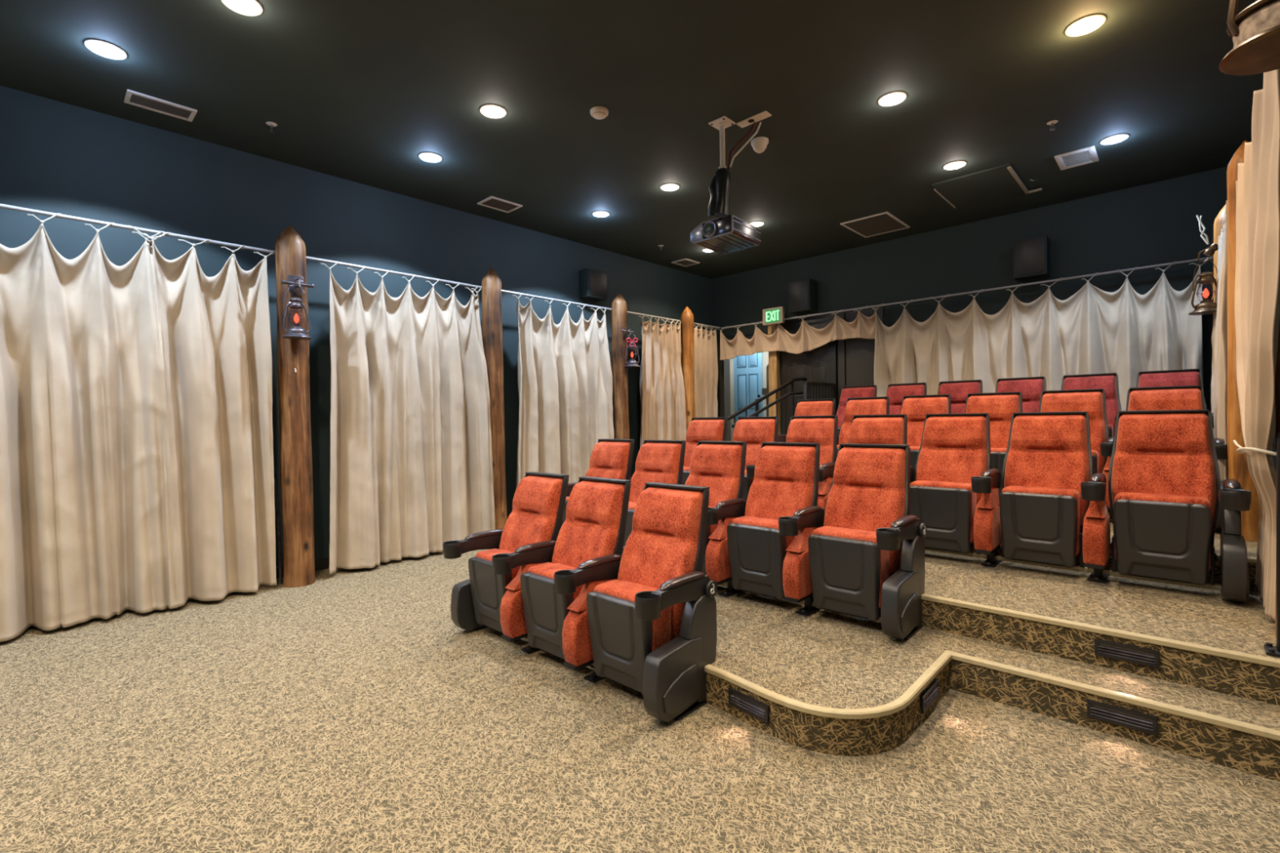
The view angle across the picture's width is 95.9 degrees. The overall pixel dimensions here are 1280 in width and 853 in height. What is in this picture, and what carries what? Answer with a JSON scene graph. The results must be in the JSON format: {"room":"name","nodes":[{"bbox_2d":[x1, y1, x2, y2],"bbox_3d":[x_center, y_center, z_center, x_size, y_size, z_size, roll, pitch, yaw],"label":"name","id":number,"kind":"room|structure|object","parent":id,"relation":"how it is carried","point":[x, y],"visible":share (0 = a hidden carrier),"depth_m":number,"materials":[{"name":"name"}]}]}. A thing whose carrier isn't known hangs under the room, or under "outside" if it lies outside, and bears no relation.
{"room":"auditorium","nodes":[
{"label":"auditorium","id":0,"kind":"room"},
{"bbox_2d":[0,85,711,566],"bbox_3d":[-2.444,-0.537,6.027,0.120,3.697,10.890,0,1,43],"label":"wall","id":1,"kind":"structure","parent":0,"point":[56,157],"depth_m":5.30,"materials":[{"name":"paint"}]},
{"bbox_2d":[578,267,607,301],"bbox_3d":[-0.619,-1.894,7.726,0.192,0.370,0.350,0,1,43],"label":"wall speaker","id":2,"kind":"object","parent":1,"relation":"attached to","point":[593,282],"visible":1,"depth_m":7.63,"materials":[{"name":"paint"}]},
{"bbox_2d":[589,269,607,297],"bbox_3d":[-0.553,-1.894,7.665,0.012,0.330,0.310,0,1,43],"label":"grille","id":3,"kind":"object","parent":2,"relation":"attached to","point":[597,279],"depth_m":7.65,"materials":[{"name":"fabric"}]},
{"bbox_2d":[0,0,1263,279],"bbox_3d":[0.607,-2.465,4.465,6.870,0.100,13.050,0,1,43],"label":"ceiling","id":4,"kind":"structure","parent":0,"point":[355,91],"depth_m":4.17,"materials":[{"name":"paint"}]},
{"bbox_2d":[84,39,127,60],"bbox_3d":[-3.298,-2.318,3.564,0.198,0.023,0.198,0,1,43],"label":"recessed light","id":5,"kind":"object","parent":4,"relation":"in","point":[102,48],"visible":1,"depth_m":3.54,"materials":[{"name":"glass"}]},
{"bbox_2d":[124,88,197,121],"bbox_3d":[-3.487,-2.330,4.202,0.210,0.014,0.390,0,1,43],"label":"ceiling vent","id":6,"kind":"object","parent":4,"relation":"in","point":[131,97],"visible":1,"depth_m":4.19,"materials":[{"name":"white metal"}]},
{"bbox_2d":[221,0,262,16],"bbox_3d":[-2.204,-2.331,3.193,0.198,0.023,0.198,0,1,43],"label":"recessed light","id":7,"kind":"object","parent":4,"relation":"in","point":[246,7],"visible":1,"depth_m":3.20,"materials":[{"name":"white metal"}]},
{"bbox_2d":[476,195,522,213],"bbox_3d":[-1.515,-2.399,6.245,0.280,0.014,0.390,0,1,43],"label":"ceiling vent","id":8,"kind":"object","parent":4,"relation":"in","point":[493,202],"visible":1,"depth_m":6.24,"materials":[{"name":"white metal"}]},
{"bbox_2d":[708,115,735,217],"bbox_3d":[0.647,-2.049,4.613,0.192,0.738,0.156,0,1,43],"label":"mount","id":9,"kind":"object","parent":4,"relation":"attached to","point":[719,188],"visible":1,"depth_m":4.57,"materials":[{"name":"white metal"}]},
{"bbox_2d":[690,214,760,254],"bbox_3d":[0.719,-1.613,4.862,0.417,0.163,0.467,-2,-1,41],"label":"projector","id":10,"kind":"object","parent":9,"relation":"attached to","point":[725,234],"visible":1,"depth_m":4.75,"materials":[{"name":"grey"}]},
{"bbox_2d":[840,211,910,237],"bbox_3d":[2.924,-2.493,7.160,0.570,0.014,0.770,0,1,43],"label":"ceiling vent","id":11,"kind":"object","parent":4,"relation":"in","point":[885,222],"visible":1,"depth_m":7.13,"materials":[{"name":"white metal"}]},
{"bbox_2d":[877,91,906,106],"bbox_3d":[1.872,-2.422,4.285,0.198,0.023,0.198,0,1,43],"label":"recessed light","id":12,"kind":"object","parent":4,"relation":"in","point":[891,99],"visible":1,"depth_m":4.26,"materials":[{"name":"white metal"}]},
{"bbox_2d":[931,163,1042,209],"bbox_3d":[3.620,-2.466,5.990,0.842,0.055,1.000,0,1,43],"label":"access hatch","id":13,"kind":"object","parent":4,"relation":"attached to","point":[999,183],"visible":1,"depth_m":5.98,"materials":[{"name":"paint"}]},
{"bbox_2d":[1053,146,1098,170],"bbox_3d":[4.050,-2.482,5.351,0.290,0.018,0.400,0,1,43],"label":"ceiling vent","id":14,"kind":"object","parent":4,"relation":"in","point":[1088,155],"visible":1,"depth_m":5.34,"materials":[{"name":"white metal"}]},
{"bbox_2d":[1065,13,1106,36],"bbox_3d":[2.702,-2.424,3.503,0.198,0.023,0.198,0,1,43],"label":"recessed light","id":15,"kind":"object","parent":4,"relation":"in","point":[1089,24],"visible":1,"depth_m":3.48,"materials":[{"name":"glass"}]},
{"bbox_2d":[0,549,1279,852],"bbox_3d":[-0.011,1.355,3.799,6.870,0.100,11.050,0,1,43],"label":"floor","id":16,"kind":"structure","parent":0,"point":[348,710],"depth_m":2.28,"materials":[{"name":"carpet"}]},
{"bbox_2d":[275,225,315,587],"bbox_3d":[-2.887,-0.176,4.856,0.339,3.030,0.240,0,1,43],"label":"log post","id":17,"kind":"object","parent":16,"relation":"on","point":[294,392],"depth_m":4.80,"materials":[{"name":"wood"}]},
{"bbox_2d":[281,284,311,340],"bbox_3d":[-2.808,-0.944,4.715,0.210,0.447,0.209,-1,1,-25],"label":"lantern","id":18,"kind":"object","parent":17,"relation":"attached to","point":[296,318],"visible":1,"depth_m":4.68,"materials":[{"name":"grey metal"}]},
{"bbox_2d":[481,267,506,529],"bbox_3d":[-1.595,-0.218,6.304,0.226,3.020,0.228,0,1,43],"label":"log post","id":19,"kind":"object","parent":16,"relation":"on","point":[491,309],"visible":0.7,"depth_m":6.21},
{"bbox_2d":[0,204,720,328],"bbox_3d":[-1.925,-1.504,6.056,0.026,0.035,9.450,0,1,43],"label":"curtain rod","id":20,"kind":"object","parent":19,"relation":"attached to","point":[2,206],"visible":1,"depth_m":4.74,"materials":[{"name":"grey paint"}]},
{"bbox_2d":[0,213,177,641],"bbox_3d":[-4.191,-0.039,3.610,2.029,2.796,0.326,-2,1,-44],"label":"curtain","id":21,"kind":"object","parent":20,"relation":"hanging from","point":[83,398],"visible":1,"depth_m":3.97,"materials":[{"name":"fabric"}]},
{"bbox_2d":[128,225,276,608],"bbox_3d":[-3.301,-0.073,4.484,0.304,2.789,0.940,0,1,43],"label":"curtain","id":22,"kind":"object","parent":20,"relation":"hanging from","point":[216,334],"visible":1,"depth_m":4.48,"materials":[{"name":"fabric"}]},
{"bbox_2d":[320,261,495,574],"bbox_3d":[-2.237,-0.112,5.686,1.650,2.788,0.327,-2,1,-44],"label":"curtain","id":23,"kind":"object","parent":20,"relation":"hanging from","point":[411,468],"visible":0.99,"depth_m":5.62,"materials":[{"name":"fabric"}]},
{"bbox_2d":[512,293,613,497],"bbox_3d":[-0.945,-0.160,7.073,0.311,2.783,1.574,0,1,43],"label":"curtain","id":24,"kind":"object","parent":20,"relation":"hanging from","point":[565,374],"visible":0.8,"depth_m":7.04,"materials":[{"name":"fabric"}]},
{"bbox_2d":[638,314,686,447],"bbox_3d":[0.319,-0.212,8.375,0.235,2.767,1.036,0,1,43],"label":"curtain","id":25,"kind":"object","parent":20,"relation":"hanging from","point":[662,388],"visible":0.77,"depth_m":8.32,"materials":[{"name":"beige fabric"}]},
{"bbox_2d":[693,324,718,417],"bbox_3d":[1.014,-0.579,9.156,0.178,2.083,0.792,0,1,43],"label":"curtain","id":26,"kind":"object","parent":20,"relation":"hanging from","point":[705,352],"visible":0.73,"depth_m":9.15,"materials":[{"name":"beige fabric"}]},
{"bbox_2d":[720,256,1213,328],"bbox_3d":[3.454,-1.617,7.479,5.820,0.025,0.026,0,1,43],"label":"curtain rod","id":27,"kind":"object","parent":20,"relation":"attached to","point":[1200,259],"visible":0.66,"depth_m":6.71,"materials":[{"name":"grey paint"}]},
{"bbox_2d":[871,255,1213,410],"bbox_3d":[4.328,-0.595,6.652,3.277,2.087,0.310,0,1,43],"label":"curtain","id":28,"kind":"object","parent":27,"relation":"hanging from","point":[1125,332],"visible":0.5,"depth_m":6.38,"materials":[{"name":"fabric"}]},
{"bbox_2d":[442,471,568,653],"bbox_3d":[-0.807,0.821,3.651,0.676,1.002,0.627,0,1,43],"label":"chair","id":29,"kind":"object","parent":16,"relation":"on","point":[491,598],"visible":0.95,"depth_m":3.62,"materials":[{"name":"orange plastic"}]},
{"bbox_2d":[475,548,520,580],"bbox_3d":[-0.832,0.993,3.624,0.392,0.400,0.240,0,1,43],"label":"seat cushion","id":30,"kind":"object","parent":29,"relation":"on","point":[486,555],"depth_m":3.60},
{"bbox_2d":[520,476,631,683],"bbox_3d":[-0.378,0.820,3.247,0.618,1.002,0.627,0,1,43],"label":"chair","id":31,"kind":"object","parent":16,"relation":"on","point":[588,546],"visible":0.91,"depth_m":3.19,"materials":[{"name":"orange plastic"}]},
{"bbox_2d":[528,562,583,601],"bbox_3d":[-0.424,0.992,3.240,0.392,0.400,0.240,0,1,43],"label":"seat cushion","id":32,"kind":"object","parent":31,"relation":"on","point":[547,570],"depth_m":3.22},
{"bbox_2d":[611,293,634,479],"bbox_3d":[-0.196,-0.270,7.679,0.322,3.030,0.339,-1,1,-20],"label":"log post","id":33,"kind":"object","parent":16,"relation":"on","point":[619,305],"depth_m":7.62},
{"bbox_2d":[586,482,717,722],"bbox_3d":[0.029,0.819,2.864,0.618,1.002,0.627,0,1,43],"label":"chair","id":34,"kind":"object","parent":16,"relation":"on","point":[653,627],"visible":1,"depth_m":2.76,"materials":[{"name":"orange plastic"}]},
{"bbox_2d":[594,579,673,651],"bbox_3d":[-0.017,0.991,2.857,0.392,0.400,0.240,0,1,43],"label":"seat cushion","id":35,"kind":"object","parent":34,"relation":"on","point":[660,631],"depth_m":2.76,"materials":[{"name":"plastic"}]},
{"bbox_2d":[706,658,1279,782],"bbox_3d":[0.588,1.218,3.181,1.100,0.174,4.689,-2,1,-43],"label":"platform riser","id":36,"kind":"object","parent":16,"relation":"on","point":[1254,754],"visible":0.63,"depth_m":2.37,"materials":[{"name":"carpet"}]},
{"bbox_2d":[728,687,769,724],"bbox_3d":[0.477,1.229,2.548,0.015,0.075,0.225,-2,1,-39],"label":"step light","id":37,"kind":"object","parent":36,"relation":"attached to","point":[741,701],"visible":1,"depth_m":2.54,"materials":[{"name":"black plastic"}]},
{"bbox_2d":[920,679,939,714],"bbox_3d":[1.309,1.214,2.600,0.015,0.075,0.225,0,1,43],"label":"step light","id":38,"kind":"object","parent":36,"relation":"attached to","point":[931,693],"visible":1,"depth_m":2.58,"materials":[{"name":"black plastic"}]},
{"bbox_2d":[704,650,1279,741],"bbox_3d":[0.561,1.141,3.111,4.692,0.027,0.986,0,1,43],"label":"trim","id":39,"kind":"structure","parent":36,"relation":"attached to","point":[907,698],"depth_m":2.40,"materials":[{"name":"wood"}]},
{"bbox_2d":[711,585,1279,730],"bbox_3d":[0.662,1.129,3.209,4.680,0.001,1.245,0,1,43],"label":"platform","id":40,"kind":"object","parent":36,"relation":"on","point":[824,658],"visible":0.68,"depth_m":2.77,"materials":[{"name":"carpet"}]},
{"bbox_2d":[561,439,634,525],"bbox_3d":[-0.395,0.619,4.851,0.676,1.002,0.627,0,1,43],"label":"chair","id":41,"kind":"object","parent":40,"relation":"on","point":[609,458],"visible":0.1,"depth_m":4.92,"materials":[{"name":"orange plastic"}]},
{"bbox_2d":[621,440,685,555],"bbox_3d":[0.034,0.618,4.447,0.618,1.002,0.627,0,1,43],"label":"chair","id":42,"kind":"object","parent":40,"relation":"on","point":[662,461],"visible":0.23,"depth_m":4.53,"materials":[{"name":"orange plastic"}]},
{"bbox_2d":[684,440,746,596],"bbox_3d":[0.442,0.617,4.064,0.618,1.002,0.627,0,1,43],"label":"chair","id":43,"kind":"object","parent":40,"relation":"on","point":[719,466],"visible":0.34,"depth_m":4.05,"materials":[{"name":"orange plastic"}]},
{"bbox_2d":[726,441,824,616],"bbox_3d":[0.850,0.616,3.680,0.618,1.002,0.627,0,1,43],"label":"chair","id":44,"kind":"object","parent":40,"relation":"on","point":[768,553],"visible":1,"depth_m":3.62,"materials":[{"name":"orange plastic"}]},
{"bbox_2d":[731,515,794,553],"bbox_3d":[0.804,0.788,3.673,0.392,0.400,0.240,0,1,43],"label":"seat cushion","id":45,"kind":"object","parent":44,"relation":"on","point":[766,522],"depth_m":3.60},
{"bbox_2d":[808,443,926,639],"bbox_3d":[1.257,0.615,3.296,0.618,1.002,0.627,0,1,43],"label":"chair","id":46,"kind":"object","parent":40,"relation":"on","point":[867,558],"visible":1,"depth_m":3.22,"materials":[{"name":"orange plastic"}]},
{"bbox_2d":[812,525,890,608],"bbox_3d":[1.211,0.787,3.289,0.392,0.400,0.240,0,1,43],"label":"seat cushion","id":47,"kind":"object","parent":46,"relation":"on","point":[833,593],"depth_m":3.19,"materials":[{"name":"plastic"}]},
{"bbox_2d":[726,581,1279,706],"bbox_3d":[1.510,1.012,4.111,4.680,0.175,1.235,0,1,43],"label":"platform riser","id":48,"kind":"object","parent":40,"relation":"on","point":[1251,681],"depth_m":2.67,"materials":[{"name":"carpet"}]},
{"bbox_2d":[921,593,1279,668],"bbox_3d":[1.090,0.947,3.664,4.680,0.027,0.036,0,1,43],"label":"trim","id":49,"kind":"structure","parent":48,"relation":"attached to","point":[1242,656],"depth_m":2.63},
{"bbox_2d":[1094,638,1159,668],"bbox_3d":[2.195,1.024,2.606,0.225,0.075,0.015,0,1,43],"label":"step light","id":50,"kind":"object","parent":48,"relation":"attached to","point":[1123,652],"visible":1,"depth_m":2.60,"materials":[{"name":"black plastic"}]},
{"bbox_2d":[1263,431,1279,657],"bbox_3d":[2.433,0.569,2.141,0.115,1.089,0.685,0,1,43],"label":"handrail","id":51,"kind":"object","parent":40,"relation":"on","point":[1270,650],"visible":1,"depth_m":2.35,"materials":[{"name":"grey metal"}]},
{"bbox_2d":[1086,698,1157,736],"bbox_3d":[1.996,1.205,2.394,0.225,0.075,0.015,0,1,43],"label":"step light","id":52,"kind":"object","parent":36,"relation":"attached to","point":[1125,717],"visible":1,"depth_m":2.39,"materials":[{"name":"black plastic"}]},
{"bbox_3d":[0.890,1.131,8.164,1.700,0.174,3.050,0,1,43],"label":"step","id":53,"kind":"structure","parent":16,"relation":"on","visible":0},
{"bbox_3d":[1.079,0.949,8.365,1.700,0.174,2.490,0,1,43],"label":"step","id":54,"kind":"structure","parent":53,"relation":"on","visible":0},
{"bbox_3d":[1.268,0.767,8.566,1.700,0.174,1.930,0,1,43],"label":"step","id":55,"kind":"structure","parent":54,"relation":"on","visible":0},
{"bbox_3d":[1.457,0.586,8.766,1.700,0.174,1.370,0,1,43],"label":"step","id":56,"kind":"structure","parent":55,"relation":"on","visible":0},
{"bbox_2d":[680,306,695,431],"bbox_3d":[0.733,-0.567,8.772,0.215,2.505,0.219,0,1,43],"label":"log post","id":57,"kind":"object","parent":56,"relation":"on","point":[686,317],"visible":0.66,"depth_m":8.68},
{"bbox_2d":[768,324,781,434],"bbox_3d":[2.095,-0.567,8.973,0.140,2.100,0.120,0,1,43],"label":"post","id":58,"kind":"object","parent":56,"relation":"on","point":[774,357],"visible":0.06,"depth_m":8.93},
{"bbox_2d":[729,351,768,441],"bbox_3d":[2.933,-1.069,11.286,4.000,2.997,0.100,0,1,43],"label":"wall","id":59,"kind":"structure","parent":0,"point":[765,354],"depth_m":12.13,"materials":[{"name":"beige"}]},
{"bbox_2d":[711,166,1273,459],"bbox_3d":[3.645,-0.672,7.688,6.470,3.697,0.120,0,1,43],"label":"wall","id":60,"kind":"structure","parent":0,"point":[1157,223],"depth_m":6.89,"materials":[{"name":"paint"}]},
{"bbox_2d":[718,333,768,441],"bbox_3d":[1.774,-0.489,9.456,1.020,1.940,0.180,0,1,43],"label":"doorway","id":61,"kind":"structure","parent":60,"relation":"in","point":[724,365],"depth_m":9.72,"materials":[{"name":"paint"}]},
{"bbox_2d":[762,306,785,325],"bbox_3d":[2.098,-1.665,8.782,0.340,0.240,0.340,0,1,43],"label":"exit sign","id":62,"kind":"object","parent":60,"relation":"attached to","point":[771,316],"visible":1,"depth_m":8.65,"materials":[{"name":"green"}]},
{"bbox_2d":[717,303,884,359],"bbox_3d":[2.256,-1.354,8.599,2.721,0.560,0.151,0,1,43],"label":"valance","id":63,"kind":"object","parent":60,"relation":"attached to","point":[807,338],"visible":0.98,"depth_m":8.52,"materials":[{"name":"beige fabric"}]},
{"bbox_2d":[788,278,817,314],"bbox_3d":[2.408,-1.921,8.543,0.340,0.450,0.252,0,1,43],"label":"wall speaker","id":64,"kind":"object","parent":60,"relation":"attached to","point":[802,294],"visible":1,"depth_m":8.45,"materials":[{"name":"paint"}]},
{"bbox_2d":[789,280,808,311],"bbox_3d":[2.325,-1.918,8.455,0.300,0.410,0.012,0,1,43],"label":"grille","id":65,"kind":"object","parent":64,"relation":"attached to","point":[798,290],"depth_m":8.45,"materials":[{"name":"fabric"}]},
{"bbox_2d":[781,314,837,435],"bbox_3d":[2.493,-0.568,8.586,0.860,2.100,0.135,0,1,43],"label":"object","id":66,"kind":"structure","parent":60,"relation":"in","point":[819,364],"depth_m":8.58,"materials":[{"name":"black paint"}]},
{"bbox_2d":[837,307,883,405],"bbox_3d":[3.097,-0.571,8.104,0.640,2.100,0.030,0,1,43],"label":"door","id":67,"kind":"structure","parent":60,"relation":"attached to","point":[860,352],"depth_m":8.13,"materials":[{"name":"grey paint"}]},
{"bbox_2d":[1013,235,1050,281],"bbox_3d":[4.476,-1.916,6.596,0.320,0.430,0.252,0,1,43],"label":"wall speaker","id":68,"kind":"object","parent":60,"relation":"attached to","point":[1032,255],"visible":1,"depth_m":6.51,"materials":[{"name":"paint"}]},
{"bbox_2d":[1014,236,1044,276],"bbox_3d":[4.393,-1.913,6.508,0.280,0.390,0.012,0,1,43],"label":"grille","id":69,"kind":"object","parent":68,"relation":"attached to","point":[1029,253],"depth_m":6.50,"materials":[{"name":"fabric"}]},
{"bbox_2d":[924,550,1279,659],"bbox_3d":[1.509,0.924,4.109,4.680,0.001,1.235,0,1,43],"label":"platform","id":70,"kind":"object","parent":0,"point":[1198,615],"visible":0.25,"depth_m":3.06,"materials":[{"name":"carpet"}]},
{"bbox_2d":[681,417,727,484],"bbox_3d":[0.510,0.416,5.578,0.676,1.002,0.627,0,1,43],"label":"chair","id":71,"kind":"object","parent":70,"relation":"on","point":[700,428],"visible":0.2,"depth_m":5.67,"materials":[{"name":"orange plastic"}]},
{"bbox_2d":[732,416,778,501],"bbox_3d":[0.939,0.415,5.174,0.618,1.002,0.627,0,1,43],"label":"chair","id":72,"kind":"object","parent":70,"relation":"on","point":[753,430],"visible":0.2,"depth_m":5.24,"materials":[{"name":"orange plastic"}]},
{"bbox_2d":[786,415,838,509],"bbox_3d":[1.347,0.414,4.790,0.618,1.002,0.627,0,1,43],"label":"chair","id":73,"kind":"object","parent":70,"relation":"on","point":[821,429],"visible":0.2,"depth_m":4.82,"materials":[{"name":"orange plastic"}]},
{"bbox_2d":[831,413,915,484],"bbox_3d":[1.754,0.413,4.406,0.618,1.002,0.627,0,1,43],"label":"chair","id":74,"kind":"object","parent":70,"relation":"on","point":[864,428],"visible":0.1,"depth_m":4.51,"materials":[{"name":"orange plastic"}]},
{"bbox_2d":[910,413,1001,567],"bbox_3d":[2.162,0.412,4.022,0.618,1.002,0.627,0,1,43],"label":"chair","id":75,"kind":"object","parent":70,"relation":"on","point":[954,490],"visible":0.87,"depth_m":3.96,"materials":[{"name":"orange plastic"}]},
{"bbox_2d":[910,480,976,543],"bbox_3d":[2.116,0.584,4.016,0.392,0.400,0.240,0,1,43],"label":"seat cushion","id":76,"kind":"object","parent":75,"relation":"on","point":[937,532],"depth_m":3.89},
{"bbox_2d":[994,411,1110,582],"bbox_3d":[2.570,0.411,3.639,0.618,1.002,0.627,0,1,43],"label":"chair","id":77,"kind":"object","parent":70,"relation":"on","point":[1051,495],"visible":1,"depth_m":3.59,"materials":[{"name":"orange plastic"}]},
{"bbox_2d":[1001,485,1079,556],"bbox_3d":[2.524,0.583,3.632,0.392,0.400,0.240,0,1,43],"label":"seat cushion","id":78,"kind":"object","parent":77,"relation":"on","point":[1023,544],"depth_m":3.54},
{"bbox_2d":[970,542,1257,591],"bbox_3d":[2.313,0.808,4.993,4.720,0.175,1.160,0,1,43],"label":"platform riser","id":79,"kind":"object","parent":70,"relation":"on","point":[1251,566],"depth_m":3.28,"materials":[{"name":"carpet"}]},
{"bbox_2d":[1080,522,1257,557],"bbox_3d":[2.312,0.720,4.992,4.720,0.001,1.160,0,1,43],"label":"platform","id":80,"kind":"object","parent":70,"relation":"on","point":[1251,546],"depth_m":3.52,"materials":[{"name":"carpet"}]},
{"bbox_2d":[777,398,838,444],"bbox_3d":[1.733,0.211,6.077,0.676,1.002,0.627,0,1,43],"label":"chair","id":81,"kind":"object","parent":80,"relation":"on","point":[806,406],"visible":0.07,"depth_m":6.18,"materials":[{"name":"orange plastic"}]},
{"bbox_2d":[836,396,889,455],"bbox_3d":[2.162,0.210,5.673,0.618,1.002,0.627,0,1,43],"label":"chair","id":82,"kind":"object","parent":80,"relation":"on","point":[873,405],"visible":0.14,"depth_m":5.83,"materials":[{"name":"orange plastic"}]},
{"bbox_2d":[900,394,951,480],"bbox_3d":[2.570,0.209,5.289,0.618,1.002,0.627,0,1,43],"label":"chair","id":83,"kind":"object","parent":80,"relation":"on","point":[916,408],"visible":0.2,"depth_m":5.40,"materials":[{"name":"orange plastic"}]},
{"bbox_2d":[964,391,1022,505],"bbox_3d":[2.978,0.208,4.905,0.618,1.002,0.627,0,1,43],"label":"chair","id":84,"kind":"object","parent":80,"relation":"on","point":[1000,406],"visible":0.16,"depth_m":4.96,"materials":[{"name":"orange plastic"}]},
{"bbox_2d":[1038,388,1114,522],"bbox_3d":[3.385,0.207,4.521,0.618,1.002,0.627,0,1,43],"label":"chair","id":85,"kind":"object","parent":80,"relation":"on","point":[1093,402],"visible":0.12,"depth_m":4.54,"materials":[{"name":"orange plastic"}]},
{"bbox_2d":[1125,385,1227,532],"bbox_3d":[3.793,0.206,4.137,0.618,1.002,0.627,0,1,43],"label":"chair","id":86,"kind":"object","parent":80,"relation":"on","point":[1186,397],"visible":0.11,"depth_m":4.25,"materials":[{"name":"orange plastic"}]},
{"bbox_2d":[1226,140,1259,541],"bbox_3d":[3.838,-0.544,3.649,0.178,2.515,0.176,0,1,43],"label":"log post","id":87,"kind":"object","parent":80,"relation":"on","point":[1237,466],"visible":0.39,"depth_m":3.64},
{"bbox_2d":[1102,409,1251,603],"bbox_3d":[2.978,0.410,3.255,0.618,1.002,0.627,0,1,43],"label":"chair","id":88,"kind":"object","parent":70,"relation":"on","point":[1166,495],"visible":1,"depth_m":3.21,"materials":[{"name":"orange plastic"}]},
{"bbox_2d":[1114,492,1210,572],"bbox_3d":[2.932,0.582,3.248,0.392,0.400,0.240,0,1,43],"label":"seat cushion","id":89,"kind":"object","parent":88,"relation":"on","point":[1139,558],"depth_m":3.17,"materials":[{"name":"plastic"}]},
{"bbox_2d":[1275,316,1279,636],"bbox_3d":[2.840,-0.674,2.455,0.187,3.200,0.195,0,1,43],"label":"log post","id":90,"kind":"object","parent":70,"relation":"on","point":[1277,362],"visible":0.17,"depth_m":2.51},
{"bbox_2d":[1233,69,1279,621],"bbox_3d":[2.942,-0.284,2.759,0.194,2.362,2.059,0,1,40],"label":"curtain","id":91,"kind":"object","parent":90,"relation":"hanging from","point":[1257,273],"visible":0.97,"depth_m":2.43,"materials":[{"name":"beige fabric"}]},
{"bbox_3d":[3.531,-1.550,3.287,0.026,0.025,5.900,0,1,43],"label":"curtain rod","id":92,"kind":"object","parent":90,"relation":"attached to","visible":0},
{"bbox_2d":[1210,200,1228,480],"bbox_3d":[4.306,-0.467,4.213,0.188,2.262,1.312,0,1,44],"label":"curtain","id":93,"kind":"object","parent":92,"relation":"hanging from","point":[1220,335],"visible":0.41,"depth_m":3.96,"materials":[{"name":"fabric"}]},
{"bbox_2d":[1188,257,1217,315],"bbox_3d":[4.604,-1.145,4.695,0.210,0.447,0.209,-1,1,15],"label":"lantern","id":94,"kind":"object","parent":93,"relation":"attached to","point":[1206,291],"visible":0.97,"depth_m":4.67,"materials":[{"name":"brown metal"}]},
{"bbox_2d":[1273,435,1275,468],"bbox_3d":[2.354,-0.548,1.509,0.120,3.697,10.890,0,1,43],"label":"wall","id":95,"kind":"structure","parent":0,"point":[1274,461],"depth_m":5.38,"materials":[{"name":"paint"}]},
{"bbox_3d":[1.580,-1.280,1.115,0.464,0.180,0.110,0,1,43],"label":"bracket","id":96,"kind":"object","parent":95,"relation":"attached to","visible":0},
{"bbox_2d":[1218,0,1279,75],"bbox_3d":[1.391,-1.037,1.239,0.210,0.447,0.209,-1,1,23],"label":"lantern","id":97,"kind":"object","parent":96,"relation":"hanging from","point":[1255,31],"visible":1,"depth_m":1.25,"materials":[{"name":"brown metal"}]},
{"bbox_3d":[2.230,0.505,10.536,4.000,0.100,2.030,0,1,43],"label":"floor","id":98,"kind":"structure","parent":0,"visible":0},
{"bbox_2d":[733,352,763,422],"bbox_3d":[1.969,-0.616,10.581,0.560,2.150,0.135,0,1,35],"label":"door","id":99,"kind":"structure","parent":98,"relation":"on","point":[748,369],"depth_m":10.60,"materials":[{"name":"blue paint"}]},
{"label":"platform","id":100,"kind":"object","parent":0,"visible":0},
{"bbox_2d":[727,377,807,434],"bbox_3d":[1.656,0.174,7.435,0.264,1.733,2.496,0,1,43],"label":"stair railing","id":101,"kind":"object","parent":100,"relation":"on","point":[791,381],"visible":0.47,"depth_m":7.61,"materials":[{"name":"grey metal"}]},
{"bbox_2d":[803,381,835,415],"bbox_3d":[2.501,-0.058,7.995,0.060,1.100,0.880,0,1,43],"label":"guard","id":102,"kind":"object","parent":100,"relation":"on","point":[831,387],"visible":0.52,"depth_m":7.96,"materials":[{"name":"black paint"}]},
{"bbox_2d":[835,385,876,436],"bbox_3d":[2.509,0.009,6.889,0.676,1.002,0.627,0,1,43],"label":"chair","id":103,"kind":"object","parent":100,"relation":"on","point":[862,391],"visible":0.16,"depth_m":7.03,"materials":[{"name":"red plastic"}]},
{"bbox_2d":[886,382,926,414],"bbox_3d":[2.938,0.008,6.485,0.618,1.002,0.627,0,1,43],"label":"chair","id":104,"kind":"object","parent":100,"relation":"on","point":[895,393],"visible":0.09,"depth_m":6.63,"materials":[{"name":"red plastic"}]},
{"bbox_2d":[937,379,982,413],"bbox_3d":[3.346,0.007,6.101,0.618,1.002,0.627,0,1,43],"label":"chair","id":105,"kind":"object","parent":100,"relation":"on","point":[958,390],"visible":0.12,"depth_m":6.21,"materials":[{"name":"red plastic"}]},
{"bbox_2d":[995,376,1046,412],"bbox_3d":[3.753,0.006,5.718,0.618,1.002,0.627,0,1,43],"label":"chair","id":106,"kind":"object","parent":100,"relation":"on","point":[1031,388],"visible":0.12,"depth_m":5.80,"materials":[{"name":"red fabric"}]},
{"bbox_2d":[1061,373,1121,437],"bbox_3d":[4.161,0.005,5.334,0.618,1.002,0.627,0,1,43],"label":"chair","id":107,"kind":"object","parent":100,"relation":"on","point":[1108,382],"visible":0.09,"depth_m":5.39,"materials":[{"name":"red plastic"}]},
{"bbox_2d":[1136,368,1213,427],"bbox_3d":[4.569,0.004,4.950,0.618,1.002,0.627,0,1,43],"label":"chair","id":108,"kind":"object","parent":100,"relation":"on","point":[1183,377],"visible":0.06,"depth_m":5.09,"materials":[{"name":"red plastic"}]},
{"bbox_2d":[1213,204,1226,302],"bbox_3d":[4.811,-0.666,4.719,0.181,2.340,0.186,0,1,43],"label":"log post","id":109,"kind":"object","parent":100,"relation":"on","point":[1218,224],"visible":0.1,"depth_m":4.72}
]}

